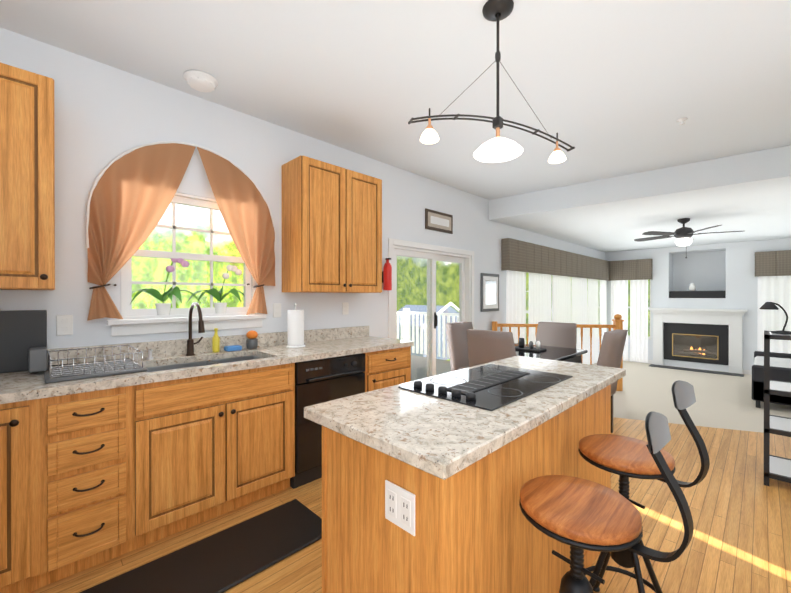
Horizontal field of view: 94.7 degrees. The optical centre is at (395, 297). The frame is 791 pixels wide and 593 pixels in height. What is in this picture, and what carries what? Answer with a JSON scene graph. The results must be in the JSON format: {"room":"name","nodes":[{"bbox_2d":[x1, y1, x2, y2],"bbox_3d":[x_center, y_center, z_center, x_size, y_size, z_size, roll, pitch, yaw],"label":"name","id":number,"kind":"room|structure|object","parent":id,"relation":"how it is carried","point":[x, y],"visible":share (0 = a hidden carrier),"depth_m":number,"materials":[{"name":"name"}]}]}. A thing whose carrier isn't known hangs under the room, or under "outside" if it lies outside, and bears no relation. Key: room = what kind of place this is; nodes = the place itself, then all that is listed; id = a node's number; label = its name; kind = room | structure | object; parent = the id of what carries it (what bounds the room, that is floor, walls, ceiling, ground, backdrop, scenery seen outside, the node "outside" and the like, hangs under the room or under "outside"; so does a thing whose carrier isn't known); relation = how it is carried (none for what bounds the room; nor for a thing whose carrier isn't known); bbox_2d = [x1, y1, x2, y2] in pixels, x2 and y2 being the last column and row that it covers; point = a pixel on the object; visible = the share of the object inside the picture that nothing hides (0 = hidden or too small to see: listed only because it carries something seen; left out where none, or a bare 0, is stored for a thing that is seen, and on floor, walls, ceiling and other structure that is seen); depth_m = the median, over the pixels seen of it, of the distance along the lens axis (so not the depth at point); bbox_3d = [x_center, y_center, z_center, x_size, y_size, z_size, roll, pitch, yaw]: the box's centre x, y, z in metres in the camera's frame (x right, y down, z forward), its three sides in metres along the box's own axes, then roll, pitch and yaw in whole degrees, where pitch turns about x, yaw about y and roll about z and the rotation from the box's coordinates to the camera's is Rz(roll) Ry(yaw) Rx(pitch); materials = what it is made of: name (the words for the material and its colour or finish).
{"room":"kitchen and dining room","nodes":[
{"label":"kitchen and dining room","id":0,"kind":"room"},
{"bbox_2d":[0,27,790,371],"bbox_3d":[2.883,0.113,3.607,12.720,3.120,4.900,0,0,-45],"label":"wall","id":1,"kind":"structure","parent":0,"point":[104,115],"depth_m":2.91,"materials":[{"name":"white paint"}]},
{"bbox_2d":[0,62,54,289],"bbox_3d":[-2.234,-0.568,1.505,1.200,1.055,0.358,0,0,-45],"label":"upper cabinet","id":2,"kind":"object","parent":1,"relation":"attached to","point":[27,210],"visible":1,"depth_m":1.75,"materials":[{"name":"brown wood"}]},
{"bbox_2d":[56,315,72,335],"bbox_3d":[-1.898,0.158,2.092,0.072,0.116,0.008,0,0,-45],"label":"electrical outlet plate","id":3,"kind":"object","parent":1,"relation":"attached to","point":[64,324],"depth_m":2.09,"materials":[{"name":"white plastic"}]},
{"bbox_2d":[86,141,275,320],"bbox_3d":[-1.382,-0.470,2.542,1.186,1.203,0.091,0,0,-45],"label":"curtain","id":4,"kind":"object","parent":1,"relation":"hanging from","point":[133,190],"visible":1,"depth_m":2.35,"materials":[{"name":"brown fabric"}]},
{"bbox_2d":[107,192,265,335],"bbox_3d":[-1.448,-0.243,2.617,1.000,0.958,0.193,0,0,-45],"label":"window","id":5,"kind":"structure","parent":1,"relation":"in","point":[133,321],"depth_m":2.56,"materials":[{"name":"white"}]},
{"bbox_2d":[130,258,244,314],"bbox_3d":[-1.446,-0.080,2.609,0.179,0.425,0.833,0,0,42],"label":"plants","id":6,"kind":"object","parent":5,"relation":"on","point":[163,308],"visible":0.96,"depth_m":2.55,"materials":[{"name":"green plant"}]},
{"bbox_2d":[273,303,280,317],"bbox_3d":[-0.976,0.105,3.008,0.072,0.116,0.008,0,0,-45],"label":"electrical outlet plate","id":7,"kind":"object","parent":1,"relation":"attached to","point":[276,306],"depth_m":3.00,"materials":[{"name":"white plastic"}]},
{"bbox_2d":[282,155,381,292],"bbox_3d":[-0.524,-0.573,3.204,0.840,1.055,0.358,0,0,-45],"label":"upper cabinet","id":8,"kind":"object","parent":1,"relation":"attached to","point":[331,228],"visible":1,"depth_m":3.00,"materials":[{"name":"brown wood"}]},
{"bbox_2d":[342,302,348,314],"bbox_3d":[-0.479,0.104,3.501,0.072,0.116,0.008,0,0,-45],"label":"electrical outlet plate","id":9,"kind":"object","parent":1,"relation":"attached to","point":[345,306],"depth_m":3.50,"materials":[{"name":"white plastic"}]},
{"bbox_2d":[382,258,391,289],"bbox_3d":[-0.089,-0.245,3.817,0.088,0.335,0.109,0,0,-45],"label":"fire extinguisher","id":10,"kind":"object","parent":1,"relation":"attached to","point":[387,276],"visible":0.98,"depth_m":3.78,"materials":[{"name":"red paint"}]},
{"bbox_2d":[388,238,473,379],"bbox_3d":[0.453,0.330,4.528,1.640,1.938,0.164,0,0,-45],"label":"sliding door","id":11,"kind":"structure","parent":1,"relation":"attached to","point":[466,286],"depth_m":4.49,"materials":[{"name":"white paint"},{"name":"wood"},{"name":"glass"}]},
{"bbox_2d":[425,208,452,233],"bbox_3d":[0.544,-0.939,4.504,0.530,0.240,0.022,0,0,-45],"label":"framed picture","id":12,"kind":"object","parent":1,"relation":"attached to","point":[438,221],"visible":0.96,"depth_m":4.48,"materials":[{"name":"brown wood"}]},
{"bbox_2d":[481,273,498,311],"bbox_3d":[1.389,-0.077,5.345,0.490,0.550,0.024,0,0,-45],"label":"framed picture","id":13,"kind":"object","parent":1,"relation":"attached to","point":[489,292],"visible":0.98,"depth_m":5.31,"materials":[{"name":"white paper"}]},
{"bbox_2d":[506,270,529,343],"bbox_3d":[1.925,0.542,5.814,0.630,1.990,0.048,0,0,-45],"label":"curtain","id":14,"kind":"object","parent":1,"relation":"hanging from","point":[515,289],"depth_m":5.78,"materials":[{"name":"white fabric"}]},
{"bbox_2d":[525,272,528,343],"bbox_3d":[2.231,0.245,6.307,1.496,1.496,0.146,0,0,-45],"label":"window","id":15,"kind":"structure","parent":1,"relation":"in","point":[525,272],"depth_m":6.28,"materials":[{"name":"white"}]},
{"bbox_2d":[530,273,553,344],"bbox_3d":[2.539,0.540,6.424,0.900,1.990,0.054,0,0,-45],"label":"curtain","id":16,"kind":"object","parent":1,"relation":"hanging from","point":[540,284],"depth_m":6.41,"materials":[{"name":"white fabric"}]},
{"bbox_2d":[551,275,551,321],"bbox_3d":[3.437,0.242,7.505,1.496,1.496,0.146,0,0,-45],"label":"window","id":17,"kind":"structure","parent":1,"relation":"in","point":[551,275],"depth_m":6.94,"materials":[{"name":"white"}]},
{"bbox_2d":[501,238,609,280],"bbox_3d":[3.498,-0.665,7.363,5.158,0.485,0.126,0,0,-45],"label":"valance","id":18,"kind":"object","parent":1,"relation":"attached to","point":[519,255],"visible":1,"depth_m":6.52,"materials":[{"name":"brown fabric"}]},
{"bbox_2d":[554,275,573,322],"bbox_3d":[3.248,0.538,7.128,0.900,1.990,0.056,0,0,-45],"label":"curtain","id":19,"kind":"object","parent":1,"relation":"hanging from","point":[569,301],"depth_m":7.18,"materials":[{"name":"white fabric"}]},
{"bbox_2d":[574,277,589,363],"bbox_3d":[3.958,0.536,7.833,0.900,1.990,0.054,0,0,-45],"label":"curtain","id":20,"kind":"object","parent":1,"relation":"hanging from","point":[581,308],"depth_m":7.94,"materials":[{"name":"white fabric"}]},
{"bbox_2d":[587,279,599,337],"bbox_3d":[4.643,0.238,8.703,1.496,1.496,0.146,0,0,-45],"label":"window","id":21,"kind":"structure","parent":1,"relation":"in","point":[587,279],"depth_m":9.18,"materials":[{"name":"white"}]},
{"bbox_2d":[590,279,601,363],"bbox_3d":[4.596,0.534,8.468,0.700,1.990,0.049,0,0,-45],"label":"curtain","id":22,"kind":"object","parent":1,"relation":"hanging from","point":[593,282],"depth_m":8.56,"materials":[{"name":"white fabric"}]},
{"bbox_2d":[602,280,606,339],"bbox_3d":[5.110,0.533,8.979,0.550,1.990,0.053,0,0,-45],"label":"curtain","id":23,"kind":"object","parent":1,"relation":"hanging from","point":[604,282],"depth_m":9.07,"materials":[{"name":"white fabric"}]},
{"bbox_2d":[611,280,627,359],"bbox_3d":[5.528,0.532,9.005,0.048,1.990,0.370,0,0,-45],"label":"curtain","id":24,"kind":"object","parent":1,"relation":"hanging from","point":[619,288],"depth_m":8.97,"materials":[{"name":"white fabric"}]},
{"bbox_2d":[623,358,652,363],"bbox_3d":[5.700,1.513,8.912,0.012,0.090,0.990,0,0,-45],"label":"baseboard","id":25,"kind":"structure","parent":1,"relation":"attached to","point":[649,361],"depth_m":8.70,"materials":[{"name":"white wood"}]},
{"bbox_2d":[630,280,647,361],"bbox_3d":[5.820,0.533,8.711,0.052,1.990,0.360,0,0,-45],"label":"curtain","id":26,"kind":"object","parent":1,"relation":"hanging from","point":[638,288],"depth_m":8.70,"materials":[{"name":"white fabric"}]},
{"bbox_2d":[628,280,650,339],"bbox_3d":[5.782,0.238,8.940,0.146,1.496,0.844,0,0,-45],"label":"window","id":27,"kind":"structure","parent":1,"relation":"in","point":[649,337],"depth_m":8.60,"materials":[{"name":"white"}]},
{"bbox_2d":[669,283,725,297],"bbox_3d":[6.734,-0.158,8.144,0.340,0.329,0.950,0,0,-45],"label":"shelf","id":28,"kind":"object","parent":1,"relation":"on","point":[692,293],"visible":0.96,"depth_m":8.04,"materials":[{"name":"black"}]},
{"bbox_2d":[609,250,790,280],"bbox_3d":[6.816,-0.666,7.702,0.116,0.485,4.078,0,0,-45],"label":"valance","id":29,"kind":"object","parent":1,"relation":"attached to","point":[772,263],"visible":1,"depth_m":7.27,"materials":[{"name":"brown fabric"}]},
{"bbox_2d":[742,369,751,374],"bbox_3d":[7.842,1.519,6.755,0.012,0.090,2.070,0,0,-45],"label":"baseboard","id":30,"kind":"structure","parent":1,"relation":"attached to","point":[748,372],"depth_m":7.43,"materials":[{"name":"white wood"}]},
{"bbox_2d":[758,276,790,353],"bbox_3d":[7.445,0.538,7.076,0.055,1.990,0.590,0,0,-45],"label":"curtain","id":31,"kind":"object","parent":1,"relation":"hanging from","point":[776,289],"depth_m":7.10,"materials":[{"name":"white fabric"}]},
{"bbox_2d":[0,0,790,199],"bbox_3d":[2.717,-1.486,3.437,12.250,0.120,4.900,0,0,-45],"label":"ceiling","id":32,"kind":"structure","parent":0,"point":[611,88],"depth_m":2.27,"materials":[{"name":"white paint"}]},
{"bbox_2d":[183,70,217,92],"bbox_3d":[-1.264,-1.393,2.371,0.200,0.054,0.200,0,0,-45],"label":"smoke detector","id":33,"kind":"object","parent":32,"relation":"attached to","point":[200,81],"visible":1,"depth_m":2.33,"materials":[{"name":"white plastic"}]},
{"bbox_2d":[408,0,574,163],"bbox_3d":[0.502,-1.061,1.787,0.863,0.715,0.434,0,0,-45],"label":"pendant light","id":34,"kind":"object","parent":32,"relation":"hanging from","point":[498,148],"visible":1,"depth_m":1.78,"materials":[{"name":"grey metal"}]},
{"bbox_2d":[676,118,687,124],"bbox_3d":[2.287,-1.404,2.911,0.068,0.036,0.070,0,0,-45],"label":"sprinkler head","id":35,"kind":"object","parent":32,"relation":"attached to","point":[681,120],"visible":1,"depth_m":2.90},
{"bbox_2d":[29,417,790,592],"bbox_3d":[1.111,1.409,1.849,7.422,0.200,4.600,0,0,-45],"label":"floor","id":36,"kind":"structure","parent":0,"point":[740,541],"depth_m":2.05,"materials":[{"name":"brown wood"}]},
{"bbox_2d":[79,499,321,592],"bbox_3d":[-0.865,1.298,1.814,1.070,0.018,0.435,0,0,-45],"label":"kitchen mat","id":37,"kind":"object","parent":36,"relation":"on","point":[226,559],"visible":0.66,"depth_m":1.82,"materials":[{"name":"black rubber"}]},
{"bbox_2d":[0,302,413,592],"bbox_3d":[-1.304,0.667,2.226,3.530,1.277,0.651,0,0,-45],"label":"base cabinets","id":38,"kind":"object","parent":36,"relation":"on","point":[179,435],"depth_m":1.93,"materials":[{"name":"brown wood"}]},
{"bbox_2d":[0,310,46,372],"bbox_3d":[-2.149,0.230,1.780,0.645,0.325,0.034,0,0,-45],"label":"slate board","id":39,"kind":"object","parent":38,"relation":"on","point":[22,332],"visible":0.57,"depth_m":1.93,"materials":[{"name":"grey"}]},
{"bbox_2d":[28,345,147,382],"bbox_3d":[-1.633,0.326,1.939,0.450,0.130,0.440,0,0,-45],"label":"dish rack","id":40,"kind":"object","parent":38,"relation":"on","point":[38,361],"visible":1,"depth_m":1.87,"materials":[{"name":"grey metal"}]},
{"bbox_2d":[212,328,219,352],"bbox_3d":[-1.285,0.303,2.610,0.046,0.172,0.046,0,0,30],"label":"bottle","id":41,"kind":"object","parent":38,"relation":"on","point":[215,340],"depth_m":2.59,"materials":[{"name":"yellow plastic"}]},
{"bbox_2d":[224,345,241,351],"bbox_3d":[-1.196,0.371,2.684,0.110,0.035,0.070,0,0,-45],"label":"accessory","id":42,"kind":"object","parent":38,"relation":"on","point":[233,347],"depth_m":2.66,"materials":[{"name":"blue plastic"}]},
{"bbox_2d":[246,330,257,348],"bbox_3d":[-1.097,0.320,2.789,0.081,0.139,0.081,0,0,30],"label":"accessory","id":43,"kind":"object","parent":38,"relation":"on","point":[252,340],"depth_m":2.76,"materials":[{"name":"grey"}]},
{"bbox_2d":[286,304,304,347],"bbox_3d":[-0.796,0.217,2.912,0.150,0.342,0.150,0,0,-45],"label":"paper towel holder","id":44,"kind":"object","parent":38,"relation":"on","point":[295,323],"visible":1,"depth_m":2.86,"materials":[{"name":"white paper"}]},
{"bbox_2d":[446,321,472,371],"bbox_3d":[0.948,0.800,4.266,0.460,0.998,0.580,0,0,-45],"label":"dining chair","id":45,"kind":"object","parent":36,"relation":"on","point":[457,342],"visible":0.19,"depth_m":4.28,"materials":[{"name":"brown"}]},
{"bbox_2d":[322,388,610,592],"bbox_3d":[0.459,0.870,1.675,1.524,0.873,0.556,0,0,-45],"label":"kitchen island","id":46,"kind":"object","parent":36,"relation":"on","point":[424,480],"depth_m":1.18,"materials":[{"name":"brown wood"}]},
{"bbox_2d":[304,356,625,483],"bbox_3d":[0.471,0.414,1.668,1.635,0.040,0.639,0,0,-45],"label":"island countertop","id":47,"kind":"structure","parent":46,"relation":"on","point":[441,439],"depth_m":1.19,"materials":[{"name":"beige stone"}]},
{"bbox_2d":[396,360,575,411],"bbox_3d":[0.445,0.379,1.699,0.770,0.029,0.460,0,0,-45],"label":"cooktop","id":48,"kind":"object","parent":47,"relation":"in","point":[489,386],"depth_m":1.65,"materials":[{"name":"black glass"}]},
{"bbox_2d":[467,329,515,366],"bbox_3d":[1.030,0.803,3.516,0.580,0.998,0.460,0,0,-45],"label":"dining chair","id":49,"kind":"object","parent":36,"relation":"on","point":[486,346],"visible":0.25,"depth_m":3.33,"materials":[{"name":"brown fabric"}]},
{"bbox_2d":[514,343,587,362],"bbox_3d":[1.406,0.926,3.876,0.900,0.748,0.900,0,0,-45],"label":"dining table","id":50,"kind":"object","parent":36,"relation":"on","point":[562,354],"visible":0.25,"depth_m":3.68,"materials":[{"name":"black"}]},
{"bbox_2d":[515,338,546,351],"bbox_3d":[1.406,0.491,3.874,0.200,0.119,0.320,0,0,-45],"label":"centerpiece","id":51,"kind":"object","parent":50,"relation":"on","point":[521,343],"visible":0.96,"depth_m":3.82,"materials":[{"name":"black"}]},
{"bbox_2d":[535,322,576,348],"bbox_3d":[1.782,0.800,4.249,0.580,0.998,0.460,0,0,-45],"label":"dining chair","id":52,"kind":"object","parent":36,"relation":"on","point":[558,334],"visible":0.19,"depth_m":4.35,"materials":[{"name":"brown"}]},
{"bbox_2d":[519,411,693,592],"bbox_3d":[0.568,0.798,1.030,0.327,1.021,0.431,0,0,-45],"label":"bar stool","id":53,"kind":"object","parent":36,"relation":"on","point":[578,515],"visible":1,"depth_m":0.99,"materials":[{"name":"brown wood"}]},
{"bbox_2d":[597,329,627,432],"bbox_3d":[1.844,0.803,3.506,0.460,0.998,0.580,0,0,-45],"label":"dining chair","id":54,"kind":"object","parent":36,"relation":"on","point":[612,349],"visible":0.29,"depth_m":3.25,"materials":[{"name":"brown"}]},
{"bbox_2d":[578,380,709,592],"bbox_3d":[0.930,0.797,1.396,0.327,1.021,0.423,0,0,-45],"label":"bar stool","id":55,"kind":"object","parent":36,"relation":"on","point":[624,458],"visible":0.58,"depth_m":1.37,"materials":[{"name":"brown wood"}]},
{"bbox_2d":[764,330,790,485],"bbox_3d":[3.114,0.406,2.297,0.440,1.798,1.115,0,0,-45],"label":"metal shelving unit","id":56,"kind":"object","parent":36,"relation":"on","point":[777,468],"visible":1,"depth_m":2.53,"materials":[{"name":"black metal"}]},
{"bbox_2d":[759,302,790,333],"bbox_3d":[2.728,0.141,2.607,0.150,0.226,0.180,0,0,-45],"label":"desk lamp","id":57,"kind":"object","parent":56,"relation":"on","point":[768,306],"visible":1,"depth_m":2.59,"materials":[{"name":"black metal"}]},
{"bbox_2d":[613,390,626,418],"bbox_3d":[3.304,1.437,4.029,1.837,0.270,4.600,0,0,-45],"label":"floor carpet","id":58,"kind":"object","parent":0,"point":[619,404],"visible":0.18,"depth_m":4.40,"materials":[{"name":"beige carpet"}]},
{"bbox_2d":[492,314,623,390],"bbox_3d":[2.295,0.762,5.226,1.771,1.069,0.114,0,0,8],"label":"stair railing","id":59,"kind":"object","parent":58,"relation":"on","point":[617,320],"visible":0.23,"depth_m":5.15,"materials":[{"name":"brown wood"}]},
{"bbox_2d":[489,145,790,251],"bbox_3d":[4.968,-1.287,5.674,5.597,0.288,4.594,0,0,-45],"label":"ceiling","id":60,"kind":"structure","parent":0,"point":[748,195],"depth_m":4.71,"materials":[{"name":"white paint"}]},
{"bbox_2d":[634,218,742,257],"bbox_3d":[4.207,-0.854,5.324,1.246,0.570,1.283,0,0,-45],"label":"ceiling fan","id":61,"kind":"object","parent":60,"relation":"hanging from","point":[683,235],"visible":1,"depth_m":5.22,"materials":[{"name":"black metal"}]},
{"bbox_2d":[592,361,790,432],"bbox_3d":[4.650,1.618,5.366,6.500,0.100,4.600,0,0,-45],"label":"floor carpet","id":62,"kind":"object","parent":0,"point":[725,401],"visible":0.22,"depth_m":5.67,"materials":[{"name":"beige carpet"}]},
{"bbox_2d":[648,308,746,376],"bbox_3d":[6.567,0.899,7.996,0.730,1.318,1.650,0,0,-45],"label":"fireplace","id":63,"kind":"object","parent":62,"relation":"on","point":[700,338],"visible":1,"depth_m":7.99,"materials":[{"name":"marble"},{"name":"glass"},{"name":"metal"}]},
{"bbox_2d":[752,351,790,407],"bbox_3d":[6.128,1.046,5.579,2.000,1.040,0.940,0,0,-45],"label":"sofa","id":64,"kind":"object","parent":62,"relation":"on","point":[780,366],"visible":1,"depth_m":5.17,"materials":[{"name":"black fabric"}]},
{"label":"outside","id":65,"kind":"structure","parent":0,"visible":0},
{"bbox_2d":[397,308,458,380],"bbox_3d":[-0.639,0.902,5.650,5.400,1.290,2.940,0,0,-45],"label":"deck","id":66,"kind":"object","parent":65,"point":[403,332],"depth_m":7.92,"materials":[{"name":"grey wood"}]},
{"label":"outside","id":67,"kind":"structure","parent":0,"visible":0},
{"bbox_2d":[132,203,649,360],"bbox_3d":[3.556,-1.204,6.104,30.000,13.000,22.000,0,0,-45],"label":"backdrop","id":68,"kind":"structure","parent":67,"point":[420,281],"depth_m":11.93,"materials":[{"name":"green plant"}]},
{"bbox_2d":[397,302,458,359],"bbox_3d":[1.348,1.314,15.428,3.500,2.290,2.470,0,0,-45],"label":"shed","id":69,"kind":"object","parent":68,"relation":"on","point":[422,308],"depth_m":14.37,"materials":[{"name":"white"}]}
]}

